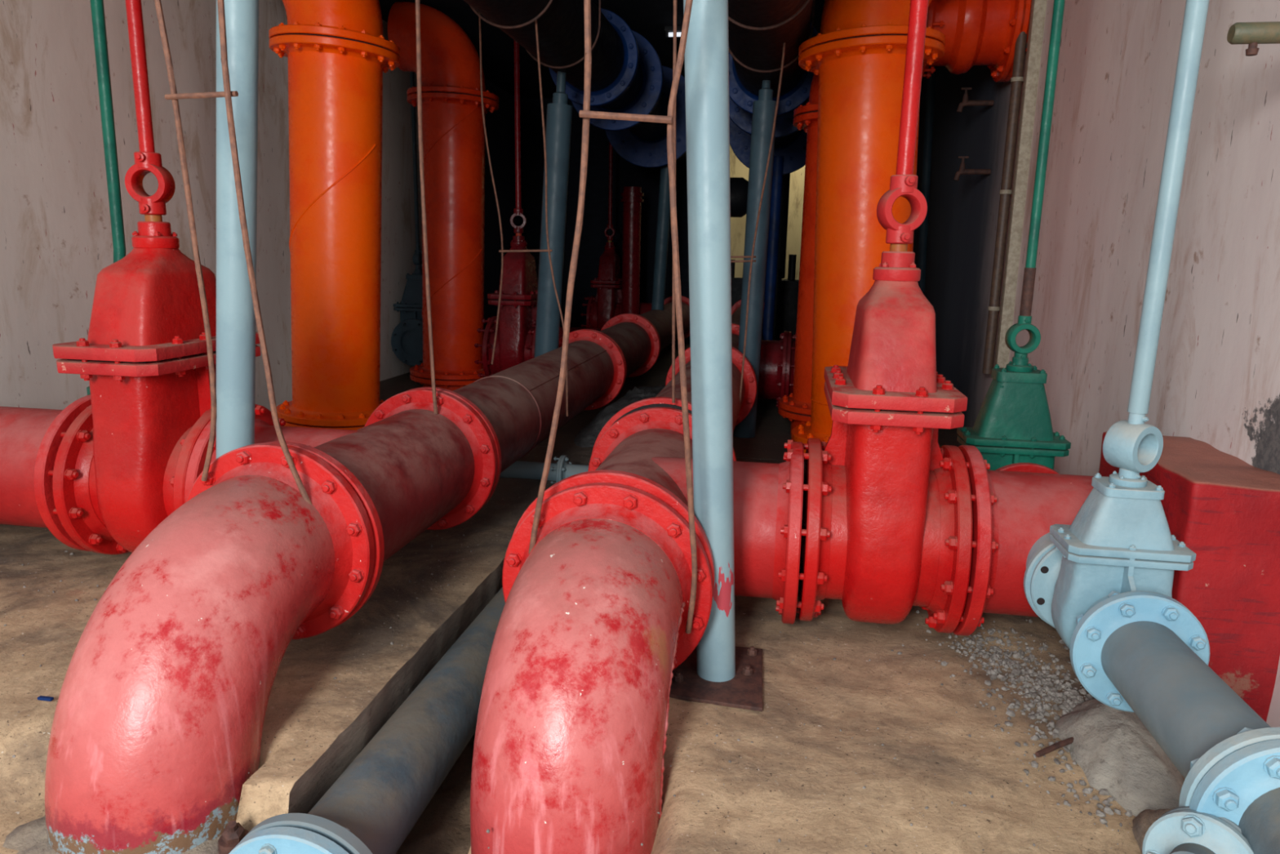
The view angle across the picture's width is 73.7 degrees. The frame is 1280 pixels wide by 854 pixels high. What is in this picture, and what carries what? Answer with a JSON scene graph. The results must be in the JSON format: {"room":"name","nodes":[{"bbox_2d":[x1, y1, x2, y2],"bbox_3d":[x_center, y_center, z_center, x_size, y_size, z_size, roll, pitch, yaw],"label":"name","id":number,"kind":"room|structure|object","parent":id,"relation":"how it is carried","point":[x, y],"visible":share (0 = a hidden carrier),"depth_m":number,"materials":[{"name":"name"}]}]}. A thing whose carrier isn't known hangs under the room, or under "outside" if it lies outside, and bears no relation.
{"room":"mechanical room","nodes":[
{"label":"mechanical room","id":0,"kind":"room"},
{"bbox_2d":[0,0,519,411],"bbox_3d":[-2.314,-1.507,5.556,0.200,2.770,9.450,3,12,9],"label":"wall","id":1,"kind":"structure","parent":0,"point":[55,231],"depth_m":4.08,"materials":[{"name":"beige paint"}]},
{"bbox_2d":[395,733,475,853],"bbox_3d":[-0.391,0.809,2.534,0.570,0.120,4.450,3,12,9],"label":"floor","id":2,"kind":"structure","parent":0,"point":[443,827],"depth_m":2.01,"materials":[{"name":"concrete"}]},
{"bbox_2d":[228,826,350,853],"bbox_3d":[-0.634,0.884,1.406,0.310,0.310,0.396,3,12,9],"label":"blue elbow","id":3,"kind":"object","parent":2,"relation":"on","point":[279,839],"visible":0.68,"depth_m":1.49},
{"bbox_2d":[240,586,505,853],"bbox_3d":[-0.352,0.555,3.033,0.310,0.310,3.073,3,12,9],"label":"pipe","id":4,"kind":"object","parent":2,"relation":"on","point":[384,792],"visible":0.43,"depth_m":1.86,"materials":[{"name":"grey metal"}]},
{"bbox_2d":[0,342,1185,853],"bbox_3d":[-0.172,0.362,5.277,4.305,0.758,10.000,3,12,9],"label":"floor","id":5,"kind":"structure","parent":0,"point":[834,813],"depth_m":1.99,"materials":[{"name":"concrete"}]},
{"bbox_2d":[37,695,53,701],"bbox_3d":[-1.377,0.629,1.978,0.036,0.007,0.010,3,12,9],"label":"scrap","id":6,"kind":"object","parent":5,"relation":"on","point":[40,697],"visible":1,"depth_m":1.98,"materials":[{"name":"blue paint"}]},
{"bbox_2d":[86,0,125,395],"bbox_3d":[-2.093,-1.075,3.250,0.199,2.820,0.199,-7,14,-35],"label":"rod","id":7,"kind":"object","parent":5,"relation":"on","point":[97,9],"visible":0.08,"depth_m":3.21,"materials":[{"name":"green paint"}]},
{"bbox_2d":[2,815,222,853],"bbox_3d":[-1.017,0.795,1.707,0.529,0.048,0.556,3,12,9],"label":"cement collar","id":8,"kind":"object","parent":5,"relation":"on","point":[31,837],"visible":0.02,"depth_m":1.66,"materials":[{"name":"concrete"}]},
{"bbox_2d":[217,820,248,853],"bbox_3d":[-0.788,0.791,1.655,0.060,0.075,0.060,3,12,9],"label":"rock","id":9,"kind":"object","parent":8,"relation":"on","point":[233,833],"visible":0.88,"depth_m":1.64,"materials":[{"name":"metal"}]},
{"bbox_2d":[48,0,285,554],"bbox_3d":[-1.451,-1.007,2.480,0.564,2.900,0.562,3,12,9],"label":"valve","id":10,"kind":"object","parent":5,"relation":"on","point":[119,471],"visible":0.62,"depth_m":2.48,"materials":[{"name":"red paint"}]},
{"bbox_2d":[0,394,91,551],"bbox_3d":[-2.224,0.119,2.841,1.037,0.510,0.510,3,12,9],"label":"pipe","id":11,"kind":"object","parent":10,"relation":"attached to","point":[30,438],"visible":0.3,"depth_m":2.60,"materials":[{"name":"red metal"}]},
{"bbox_2d":[133,151,162,168],"bbox_3d":[-1.455,-0.787,2.525,0.071,0.045,0.071,3,12,9],"label":"socket","id":12,"kind":"object","parent":10,"relation":"attached to","point":[147,159],"depth_m":2.50,"materials":[{"name":"red paint"}]},
{"bbox_2d":[138,198,166,215],"bbox_3d":[-1.457,-0.657,2.552,0.071,0.045,0.071,3,12,9],"label":"socket","id":13,"kind":"object","parent":10,"relation":"attached to","point":[153,206],"depth_m":2.52,"materials":[{"name":"red paint"}]},
{"bbox_2d":[44,442,374,853],"bbox_3d":[-0.966,0.542,1.909,0.510,0.905,0.746,3,12,9],"label":"pipe elbow","id":14,"kind":"object","parent":5,"relation":"on","point":[156,735],"visible":0.95,"depth_m":1.70,"materials":[{"name":"pink paint"}]},
{"bbox_2d":[184,388,497,628],"bbox_3d":[-0.914,0.192,2.659,0.695,0.510,0.972,3,12,9],"label":"pipe","id":15,"kind":"object","parent":14,"relation":"attached to","point":[415,469],"visible":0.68,"depth_m":2.59,"materials":[{"name":"red metal"}]},
{"bbox_2d":[407,329,625,512],"bbox_3d":[-0.542,-0.131,4.266,0.510,0.510,2.514,3,12,9],"label":"pipe","id":16,"kind":"object","parent":15,"relation":"attached to","point":[516,404],"visible":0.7,"depth_m":3.91,"materials":[{"name":"red metal"}]},
{"bbox_2d":[576,313,660,395],"bbox_3d":[-0.211,-0.516,6.175,0.510,0.510,1.564,3,12,9],"label":"pipe","id":17,"kind":"object","parent":16,"relation":"attached to","point":[637,339],"visible":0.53,"depth_m":6.50,"materials":[{"name":"red metal"}]},
{"bbox_2d":[525,320,600,356],"bbox_3d":[-0.539,-0.537,6.246,0.472,0.510,0.510,3,12,9],"label":"pipe","id":18,"kind":"object","parent":17,"relation":"attached to","point":[571,329],"visible":0.1,"depth_m":6.14,"materials":[{"name":"red metal"}]},
{"bbox_2d":[474,40,537,377],"bbox_3d":[-0.868,-1.579,6.092,0.531,2.600,0.540,3,12,9],"label":"valve","id":19,"kind":"object","parent":18,"relation":"attached to","point":[519,291],"visible":0.59,"depth_m":6.06,"materials":[{"name":"red metal"}]},
{"bbox_2d":[513,208,523,214],"bbox_3d":[-0.869,-1.537,6.101,0.068,0.044,0.068,3,12,9],"label":"socket","id":20,"kind":"object","parent":19,"relation":"attached to","point":[516,211],"depth_m":6.07,"materials":[{"name":"metal"}]},
{"bbox_2d":[513,226,523,233],"bbox_3d":[-0.871,-1.413,6.126,0.068,0.044,0.068,3,12,9],"label":"socket","id":21,"kind":"object","parent":19,"relation":"attached to","point":[516,229],"depth_m":6.10,"materials":[{"name":"red metal"}]},
{"bbox_2d":[622,295,689,365],"bbox_3d":[0.173,-0.964,8.390,0.510,0.510,3.150,3,12,9],"label":"pipe","id":22,"kind":"object","parent":17,"relation":"attached to","point":[661,320],"visible":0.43,"depth_m":8.01,"materials":[{"name":"red metal"}]},
{"bbox_2d":[615,297,651,315],"bbox_3d":[0.005,-1.171,9.386,0.472,0.510,0.510,3,12,9],"label":"pipe","id":23,"kind":"object","parent":22,"relation":"attached to","point":[643,307],"visible":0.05,"depth_m":9.22,"materials":[{"name":"red metal"}]},
{"bbox_2d":[580,142,622,329],"bbox_3d":[-0.324,-2.213,9.233,0.531,2.600,0.540,3,12,9],"label":"valve","id":24,"kind":"object","parent":23,"relation":"attached to","point":[601,308],"visible":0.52,"depth_m":9.20,"materials":[{"name":"red metal"}]},
{"bbox_2d":[216,0,258,458],"bbox_3d":[-1.034,-0.801,2.191,0.342,2.759,0.097,3,12,9],"label":"pole","id":25,"kind":"object","parent":5,"relation":"on","point":[235,313],"visible":0.62,"depth_m":2.22,"materials":[{"name":"metal"}]},
{"bbox_2d":[0,533,508,787],"bbox_3d":[-1.411,0.514,2.583,1.675,0.025,1.716,3,12,9],"label":"gravel","id":26,"kind":"object","parent":5,"relation":"on","point":[71,553],"visible":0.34,"depth_m":2.59,"materials":[{"name":"grey gravel"}]},
{"bbox_2d":[268,0,399,430],"bbox_3d":[-1.592,-1.222,4.274,0.824,2.739,0.599,3,12,11],"label":"pipe","id":27,"kind":"object","parent":5,"relation":"on","point":[338,54],"visible":0.81,"depth_m":4.12,"materials":[{"name":"metal"}]},
{"bbox_2d":[391,71,422,366],"bbox_3d":[-1.775,-1.793,6.776,0.380,2.600,0.399,3,12,9],"label":"valve","id":28,"kind":"object","parent":5,"relation":"on","point":[406,339],"visible":0.59,"depth_m":6.86,"materials":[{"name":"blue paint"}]},
{"bbox_2d":[414,249,421,253],"bbox_3d":[-1.783,-1.403,6.856,0.048,0.037,0.048,3,12,9],"label":"socket","id":29,"kind":"object","parent":28,"relation":"attached to","point":[416,251],"depth_m":6.84,"materials":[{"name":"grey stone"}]},
{"bbox_2d":[387,1,498,391],"bbox_3d":[-1.392,-1.657,6.322,0.711,2.763,0.650,3,12,9],"label":"pipe","id":30,"kind":"object","parent":5,"relation":"on","point":[453,128],"visible":0.83,"depth_m":6.12,"materials":[{"name":"orange metal"}]},
{"bbox_2d":[499,454,588,483],"bbox_3d":[-0.377,0.215,3.989,0.900,0.170,0.170,3,12,9],"label":"pipe","id":31,"kind":"object","parent":5,"relation":"on","point":[563,468],"visible":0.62,"depth_m":3.96,"materials":[{"name":"metal"}]},
{"bbox_2d":[534,71,572,357],"bbox_3d":[-0.525,-1.149,5.033,0.253,2.315,0.144,3,12,9],"label":"post","id":32,"kind":"object","parent":5,"relation":"on","point":[559,113],"visible":0.64,"depth_m":4.96,"materials":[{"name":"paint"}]},
{"bbox_2d":[470,482,712,853],"bbox_3d":[-0.125,0.592,1.842,0.510,0.840,0.653,3,12,9],"label":"pipe elbow","id":33,"kind":"object","parent":5,"relation":"on","point":[571,738],"visible":0.99,"depth_m":1.66,"materials":[{"name":"pink paint"}]},
{"bbox_2d":[573,385,665,447],"bbox_3d":[0.049,-0.106,5.287,0.725,0.213,2.129,3,12,9],"label":"soil mound","id":34,"kind":"object","parent":5,"relation":"on","point":[587,437],"visible":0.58,"depth_m":5.03,"materials":[{"name":"grey soil"}]},
{"bbox_2d":[620,186,644,315],"bbox_3d":[-0.093,-1.645,8.997,0.240,1.700,0.240,3,12,9],"label":"vertical pipe","id":35,"kind":"object","parent":5,"relation":"on","point":[632,200],"visible":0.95,"depth_m":8.88,"materials":[{"name":"red metal"}]},
{"bbox_2d":[511,407,804,623],"bbox_3d":[0.105,0.269,2.518,0.713,0.510,0.972,3,12,9],"label":"pipe","id":36,"kind":"object","parent":5,"relation":"on","point":[644,450],"visible":0.41,"depth_m":2.28,"materials":[{"name":"red metal"}]},
{"bbox_2d":[775,0,998,633],"bbox_3d":[0.681,-0.875,2.137,0.531,2.900,0.540,3,12,9],"label":"valve","id":37,"kind":"object","parent":36,"relation":"attached to","point":[886,519],"visible":0.97,"depth_m":2.15,"materials":[{"name":"red paint"}]},
{"bbox_2d":[885,226,913,244],"bbox_3d":[0.674,-0.497,2.215,0.068,0.044,0.068,3,12,9],"label":"socket","id":38,"kind":"object","parent":37,"relation":"attached to","point":[895,234],"depth_m":2.19,"materials":[{"name":"red paint"}]},
{"bbox_2d":[889,174,918,192],"bbox_3d":[0.676,-0.622,2.189,0.068,0.044,0.068,3,12,9],"label":"socket","id":39,"kind":"object","parent":37,"relation":"attached to","point":[898,183],"depth_m":2.16,"materials":[{"name":"red paint"}]},
{"bbox_2d":[952,444,1094,635],"bbox_3d":[1.082,0.318,2.308,0.435,0.515,0.515,3,12,9],"label":"pipe","id":40,"kind":"object","parent":37,"relation":"attached to","point":[1025,508],"visible":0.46,"depth_m":2.16,"materials":[{"name":"red metal"}]},
{"bbox_2d":[1023,532,1056,623],"bbox_3d":[1.041,0.355,2.075,0.236,0.236,0.159,3,12,9],"label":"flange","id":41,"kind":"object","parent":40,"relation":"attached to","point":[1043,544],"visible":0.2,"depth_m":2.02,"materials":[{"name":"blue paint"}]},
{"bbox_2d":[651,164,670,361],"bbox_3d":[0.209,-1.731,8.203,0.219,2.205,0.120,3,12,9],"label":"post","id":42,"kind":"object","parent":5,"relation":"on","point":[664,205],"visible":0.6,"depth_m":8.15,"materials":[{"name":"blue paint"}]},
{"bbox_2d":[669,0,762,711],"bbox_3d":[0.186,-0.712,1.899,0.309,2.768,0.310,3,12,9],"label":"pole","id":43,"kind":"object","parent":5,"relation":"on","point":[718,672],"visible":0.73,"depth_m":1.97,"materials":[{"name":"metal"}]},
{"bbox_2d":[733,80,776,438],"bbox_3d":[0.651,-1.078,4.792,0.164,2.312,0.130,3,12,9],"label":"post","id":44,"kind":"object","parent":5,"relation":"on","point":[763,108],"visible":0.78,"depth_m":4.74,"materials":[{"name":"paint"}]},
{"bbox_2d":[730,254,799,341],"bbox_3d":[1.269,-1.395,9.526,1.100,1.050,0.580,3,12,9],"label":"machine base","id":45,"kind":"object","parent":5,"relation":"on","point":[789,286],"visible":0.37,"depth_m":9.20,"materials":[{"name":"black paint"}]},
{"bbox_2d":[761,155,783,340],"bbox_3d":[1.200,-1.471,7.773,0.120,1.901,0.100,3,12,9],"label":"post","id":46,"kind":"object","parent":5,"relation":"on","point":[778,162],"visible":0.71,"depth_m":7.71,"materials":[{"name":"metal"}]},
{"bbox_2d":[773,173,790,340],"bbox_3d":[1.406,-1.764,8.973,0.250,2.000,0.198,3,12,9],"label":"post","id":47,"kind":"object","parent":5,"relation":"on","point":[786,178],"visible":0.3,"depth_m":8.89,"materials":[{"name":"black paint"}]},
{"bbox_2d":[486,631,1130,853],"bbox_3d":[0.512,0.711,1.814,1.501,0.024,1.205,3,12,9],"label":"gravel","id":48,"kind":"object","parent":5,"relation":"on","point":[903,645],"visible":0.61,"depth_m":1.79,"materials":[{"name":"grey gravel"}]},
{"bbox_2d":[777,0,941,433],"bbox_3d":[1.201,-1.171,4.833,0.715,2.495,0.590,3,12,9],"label":"pipe","id":49,"kind":"object","parent":5,"relation":"on","point":[797,406],"visible":0.24,"depth_m":4.82,"materials":[{"name":"orange metal"}]},
{"bbox_2d":[791,0,945,453],"bbox_3d":[1.172,-1.201,4.159,0.854,2.841,0.670,3,12,9],"label":"pipe","id":50,"kind":"object","parent":5,"relation":"on","point":[858,55],"visible":0.57,"depth_m":3.98,"materials":[{"name":"metal"}]},
{"bbox_2d":[917,66,936,295],"bbox_3d":[2.055,-1.385,6.194,0.140,2.402,0.060,3,12,9],"label":"post","id":51,"kind":"object","parent":5,"relation":"on","point":[931,82],"visible":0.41,"depth_m":6.08,"materials":[{"name":"black metal"}]},
{"bbox_2d":[956,0,1071,470],"bbox_3d":[1.272,-0.987,2.664,0.340,2.900,0.388,3,12,9],"label":"valve","id":52,"kind":"object","parent":5,"relation":"on","point":[1013,424],"visible":0.45,"depth_m":2.79,"materials":[{"name":"green paint"}]},
{"bbox_2d":[1013,351,1027,357],"bbox_3d":[1.257,-0.238,2.818,0.041,0.037,0.041,3,12,9],"label":"socket","id":53,"kind":"object","parent":52,"relation":"attached to","point":[1017,354],"depth_m":2.80,"materials":[{"name":"green paint"}]},
{"bbox_2d":[1017,315,1031,324],"bbox_3d":[1.259,-0.345,2.796,0.041,0.037,0.041,3,12,9],"label":"socket","id":54,"kind":"object","parent":52,"relation":"attached to","point":[1022,319],"depth_m":2.78,"materials":[{"name":"green paint"}]},
{"bbox_2d":[995,462,1059,474],"bbox_3d":[1.242,0.283,2.765,0.340,0.340,0.061,3,12,9],"label":"flange","id":55,"kind":"object","parent":52,"relation":"attached to","point":[1017,467],"visible":0.02,"depth_m":2.72,"materials":[{"name":"red paint"}]},
{"bbox_2d":[897,609,1132,848],"bbox_3d":[0.972,0.670,2.045,0.594,0.033,1.218,-2,12,-15],"label":"gravel","id":56,"kind":"object","parent":5,"relation":"on","point":[1053,694],"visible":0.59,"depth_m":2.13,"materials":[{"name":"grey gravel"}]},
{"bbox_2d":[1035,737,1073,757],"bbox_3d":[0.911,0.694,1.860,0.138,0.014,0.012,-5,13,-29],"label":"steel offcut","id":57,"kind":"object","parent":5,"relation":"on","point":[1056,745],"visible":0.86,"depth_m":1.85,"materials":[{"name":"metal"}]},
{"bbox_2d":[1054,698,1184,816],"bbox_3d":[1.038,0.680,1.826,0.228,0.103,0.526,3,12,9],"label":"rock","id":58,"kind":"object","parent":5,"relation":"on","point":[1116,753],"visible":0.76,"depth_m":1.76,"materials":[{"name":"grey stone"}]},
{"bbox_2d":[1030,0,1208,648],"bbox_3d":[1.030,-0.803,1.584,0.240,2.700,0.398,3,12,9],"label":"valve","id":59,"kind":"object","parent":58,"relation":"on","point":[1120,539],"visible":0.66,"depth_m":1.73,"materials":[{"name":"blue paint"}]},
{"bbox_2d":[1127,412,1146,424],"bbox_3d":[1.015,-0.014,1.746,0.030,0.037,0.030,3,12,9],"label":"socket","id":60,"kind":"object","parent":59,"relation":"attached to","point":[1134,418],"depth_m":1.73,"materials":[{"name":"blue paint"}]},
{"bbox_2d":[1069,591,1279,806],"bbox_3d":[0.932,0.482,1.444,0.244,0.244,0.557,3,12,9],"label":"pipe","id":61,"kind":"object","parent":59,"relation":"attached to","point":[1150,660],"visible":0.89,"depth_m":1.49,"materials":[{"name":"grey metal"}]},
{"bbox_2d":[1189,727,1279,853],"bbox_3d":[0.859,0.657,1.052,0.244,0.432,0.393,3,12,9],"label":"flanged elbow","id":62,"kind":"object","parent":61,"relation":"attached to","point":[1242,788],"visible":0.57,"depth_m":1.14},
{"bbox_2d":[1142,805,1253,853],"bbox_3d":[0.792,0.592,1.186,0.220,0.146,0.140,-10,16,-43],"label":"flange","id":63,"kind":"object","parent":62,"relation":"attached to","point":[1182,829],"visible":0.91,"depth_m":1.15,"materials":[{"name":"blue paint"}]},
{"bbox_2d":[1132,807,1175,853],"bbox_3d":[0.963,0.737,1.503,0.130,0.118,0.313,3,12,9],"label":"concrete footing","id":64,"kind":"object","parent":5,"relation":"on","point":[1144,819],"visible":0.2,"depth_m":1.58,"materials":[{"name":"brown concrete"}]},
{"bbox_2d":[1098,431,1279,721],"bbox_3d":[1.410,0.367,2.236,0.263,0.606,0.601,3,12,9],"label":"concrete block","id":65,"kind":"object","parent":5,"relation":"on","point":[1224,508],"visible":0.38,"depth_m":1.95,"materials":[{"name":"red concrete"}]},
{"bbox_2d":[378,0,824,98],"bbox_3d":[0.198,-3.152,6.418,4.705,0.200,12.300,3,12,9],"label":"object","id":66,"kind":"structure","parent":0,"point":[647,18],"depth_m":6.82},
{"bbox_2d":[154,0,311,504],"bbox_3d":[-0.942,-0.903,1.809,0.397,2.336,0.105,4,12,13],"label":"hanger","id":67,"kind":"object","parent":66,"relation":"hanging from","point":[228,94],"visible":0.99,"depth_m":1.92,"materials":[{"name":"brown metal"}]},
{"bbox_2d":[415,0,437,413],"bbox_3d":[-0.687,-1.133,2.689,0.035,2.228,0.043,3,12,9],"label":"rod","id":68,"kind":"object","parent":66,"relation":"hanging from","point":[417,2],"visible":1,"depth_m":2.77,"materials":[{"name":"brown metal"}]},
{"bbox_2d":[469,0,552,29],"bbox_3d":[-0.575,-2.139,3.755,0.456,0.723,0.012,3,12,9],"label":"strap","id":69,"kind":"object","parent":66,"relation":"hanging from","point":[544,11],"visible":0.94,"depth_m":3.82,"materials":[{"name":"metal"}]},
{"bbox_2d":[478,12,568,416],"bbox_3d":[-0.562,-1.306,4.138,0.617,2.468,0.215,11,15,41],"label":"hanger","id":70,"kind":"object","parent":66,"relation":"hanging from","point":[502,251],"visible":0.94,"depth_m":4.19,"materials":[{"name":"brown metal"}]},
{"bbox_2d":[525,0,600,68],"bbox_3d":[-0.432,-2.304,4.577,0.456,0.723,0.012,3,12,9],"label":"strap","id":71,"kind":"object","parent":66,"relation":"hanging from","point":[599,1],"visible":0.76,"depth_m":4.62,"materials":[{"name":"metal"}]},
{"bbox_2d":[463,0,686,168],"bbox_3d":[-0.276,-2.359,5.522,0.880,0.880,8.100,3,12,9],"label":"pipe","id":72,"kind":"object","parent":71,"relation":"hanging from","point":[628,76],"visible":0.87,"depth_m":5.32,"materials":[{"name":"blue metal"}]},
{"bbox_2d":[528,0,697,633],"bbox_3d":[0.012,-0.757,1.675,0.535,2.532,0.148,3,12,9],"label":"hanger","id":73,"kind":"object","parent":66,"relation":"hanging from","point":[585,113],"visible":0.98,"depth_m":1.80,"materials":[{"name":"brown metal"}]},
{"bbox_2d":[664,26,682,38],"bbox_3d":[0.461,-3.080,6.542,0.542,0.170,0.060,3,12,9],"label":"tube light","id":74,"kind":"object","parent":66,"relation":"attached to","point":[668,30],"visible":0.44,"depth_m":6.56,"materials":[{"name":"white"}]},
{"bbox_2d":[671,0,676,403],"bbox_3d":[0.103,-1.108,2.471,0.016,2.161,0.327,3,12,9],"label":"rod","id":75,"kind":"object","parent":66,"relation":"hanging from","point":[674,51],"visible":0.62,"depth_m":2.67,"materials":[{"name":"brown metal"}]},
{"bbox_2d":[729,177,748,217],"bbox_3d":[0.982,-2.835,8.777,0.474,1.321,0.400,3,12,9],"label":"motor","id":76,"kind":"object","parent":66,"relation":"hanging from","point":[738,185],"visible":0.22,"depth_m":8.70,"materials":[{"name":"black paint"}]},
{"bbox_2d":[730,42,785,408],"bbox_3d":[0.546,-1.288,4.043,0.267,2.422,0.110,3,12,9],"label":"hanger","id":77,"kind":"object","parent":66,"relation":"hanging from","point":[752,255],"visible":0.93,"depth_m":4.07,"materials":[{"name":"brown metal"}]},
{"bbox_2d":[728,0,809,30],"bbox_3d":[0.503,-2.019,3.437,0.456,0.788,0.012,3,12,9],"label":"strap","id":78,"kind":"object","parent":66,"relation":"hanging from","point":[806,3],"visible":0.87,"depth_m":3.50,"materials":[{"name":"metal"}]},
{"bbox_2d":[728,0,815,72],"bbox_3d":[0.646,-2.185,4.259,0.456,0.788,0.012,3,12,9],"label":"strap","id":79,"kind":"object","parent":66,"relation":"hanging from","point":[735,58],"visible":0.62,"depth_m":4.32,"materials":[{"name":"metal"}]},
{"bbox_2d":[728,0,817,174],"bbox_3d":[0.827,-2.237,5.355,0.880,0.880,8.100,3,12,9],"label":"pipe","id":80,"kind":"object","parent":79,"relation":"hanging from","point":[760,50],"visible":0.62,"depth_m":4.57,"materials":[{"name":"metal"}]},
{"bbox_2d":[520,97,690,343],"bbox_3d":[-0.425,-2.396,10.015,2.400,2.750,0.150,3,12,9],"label":"wall","id":81,"kind":"structure","parent":0,"point":[593,242],"depth_m":9.91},
{"bbox_2d":[591,346,756,461],"bbox_3d":[0.243,-0.040,3.900,0.510,0.510,1.994,3,12,9],"label":"pipe","id":82,"kind":"object","parent":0,"point":[664,398],"visible":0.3,"depth_m":4.09,"materials":[{"name":"red metal"}]},
{"bbox_2d":[688,323,756,382],"bbox_3d":[0.518,-0.360,5.485,0.510,0.510,1.414,3,12,9],"label":"pipe","id":83,"kind":"object","parent":82,"relation":"attached to","point":[735,327],"visible":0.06,"depth_m":5.80,"materials":[{"name":"red metal"}]},
{"bbox_2d":[731,299,764,338],"bbox_3d":[0.944,-0.857,7.942,0.510,0.510,3.800,3,12,9],"label":"pipe","id":84,"kind":"object","parent":83,"relation":"attached to","point":[735,308],"visible":0.09,"depth_m":8.30,"materials":[{"name":"red metal"}]},
{"bbox_2d":[737,331,795,407],"bbox_3d":[0.830,-0.373,5.576,0.385,0.510,0.510,3,12,9],"label":"pipe","id":85,"kind":"object","parent":83,"relation":"attached to","point":[773,357],"visible":0.62,"depth_m":5.40,"materials":[{"name":"red metal"}]},
{"bbox_2d":[783,331,795,395],"bbox_3d":[1.300,-0.348,5.499,0.738,0.510,0.510,3,12,9],"label":"pipe","id":86,"kind":"object","parent":85,"relation":"attached to","point":[788,378],"visible":0.08,"depth_m":5.35,"materials":[{"name":"red metal"}]},
{"bbox_2d":[729,145,804,279],"bbox_3d":[1.543,-2.706,11.707,5.305,2.750,0.200,3,12,9],"label":"wall","id":87,"kind":"structure","parent":0,"point":[737,169],"depth_m":11.52,"materials":[{"name":"yellow paint"}]},
{"bbox_2d":[913,0,1279,727],"bbox_3d":[2.127,-1.273,4.833,0.200,2.770,9.450,3,12,9],"label":"wall","id":88,"kind":"structure","parent":0,"point":[1216,379],"depth_m":2.98,"materials":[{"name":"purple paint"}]},
{"bbox_2d":[953,155,991,181],"bbox_3d":[1.964,-1.525,5.043,0.206,0.141,0.039,3,12,9],"label":"tap","id":89,"kind":"object","parent":88,"relation":"attached to","point":[962,171],"visible":1,"depth_m":5.04,"materials":[{"name":"metal"}]},
{"bbox_2d":[955,87,994,112],"bbox_3d":[1.988,-1.936,5.059,0.206,0.141,0.039,3,12,9],"label":"tap","id":90,"kind":"object","parent":88,"relation":"attached to","point":[965,102],"visible":1,"depth_m":5.05,"materials":[{"name":"metal"}]},
{"bbox_2d":[921,0,1031,82],"bbox_3d":[1.744,-2.154,4.540,0.607,0.600,0.600,3,12,9],"label":"pipe","id":91,"kind":"object","parent":88,"relation":"attached to","point":[975,32],"visible":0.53,"depth_m":4.36,"materials":[{"name":"orange metal"}]},
{"bbox_2d":[982,31,1027,373],"bbox_3d":[1.915,-1.319,4.421,0.081,2.100,0.062,3,12,9],"label":"conduit","id":92,"kind":"object","parent":88,"relation":"attached to","point":[1017,78],"visible":0.93,"depth_m":4.43,"materials":[{"name":"metal"}]},
{"bbox_2d":[994,0,1046,368],"bbox_3d":[1.907,-1.317,4.257,0.058,2.360,0.060,3,12,9],"label":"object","id":93,"kind":"object","parent":88,"relation":"attached to","point":[1037,13],"visible":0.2,"depth_m":4.25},
{"bbox_2d":[1226,22,1279,56],"bbox_3d":[1.372,-0.809,1.772,0.267,0.069,0.050,3,12,9],"label":"stub","id":94,"kind":"object","parent":88,"relation":"attached to","point":[1251,33],"visible":1,"depth_m":1.77,"materials":[{"name":"metal"}]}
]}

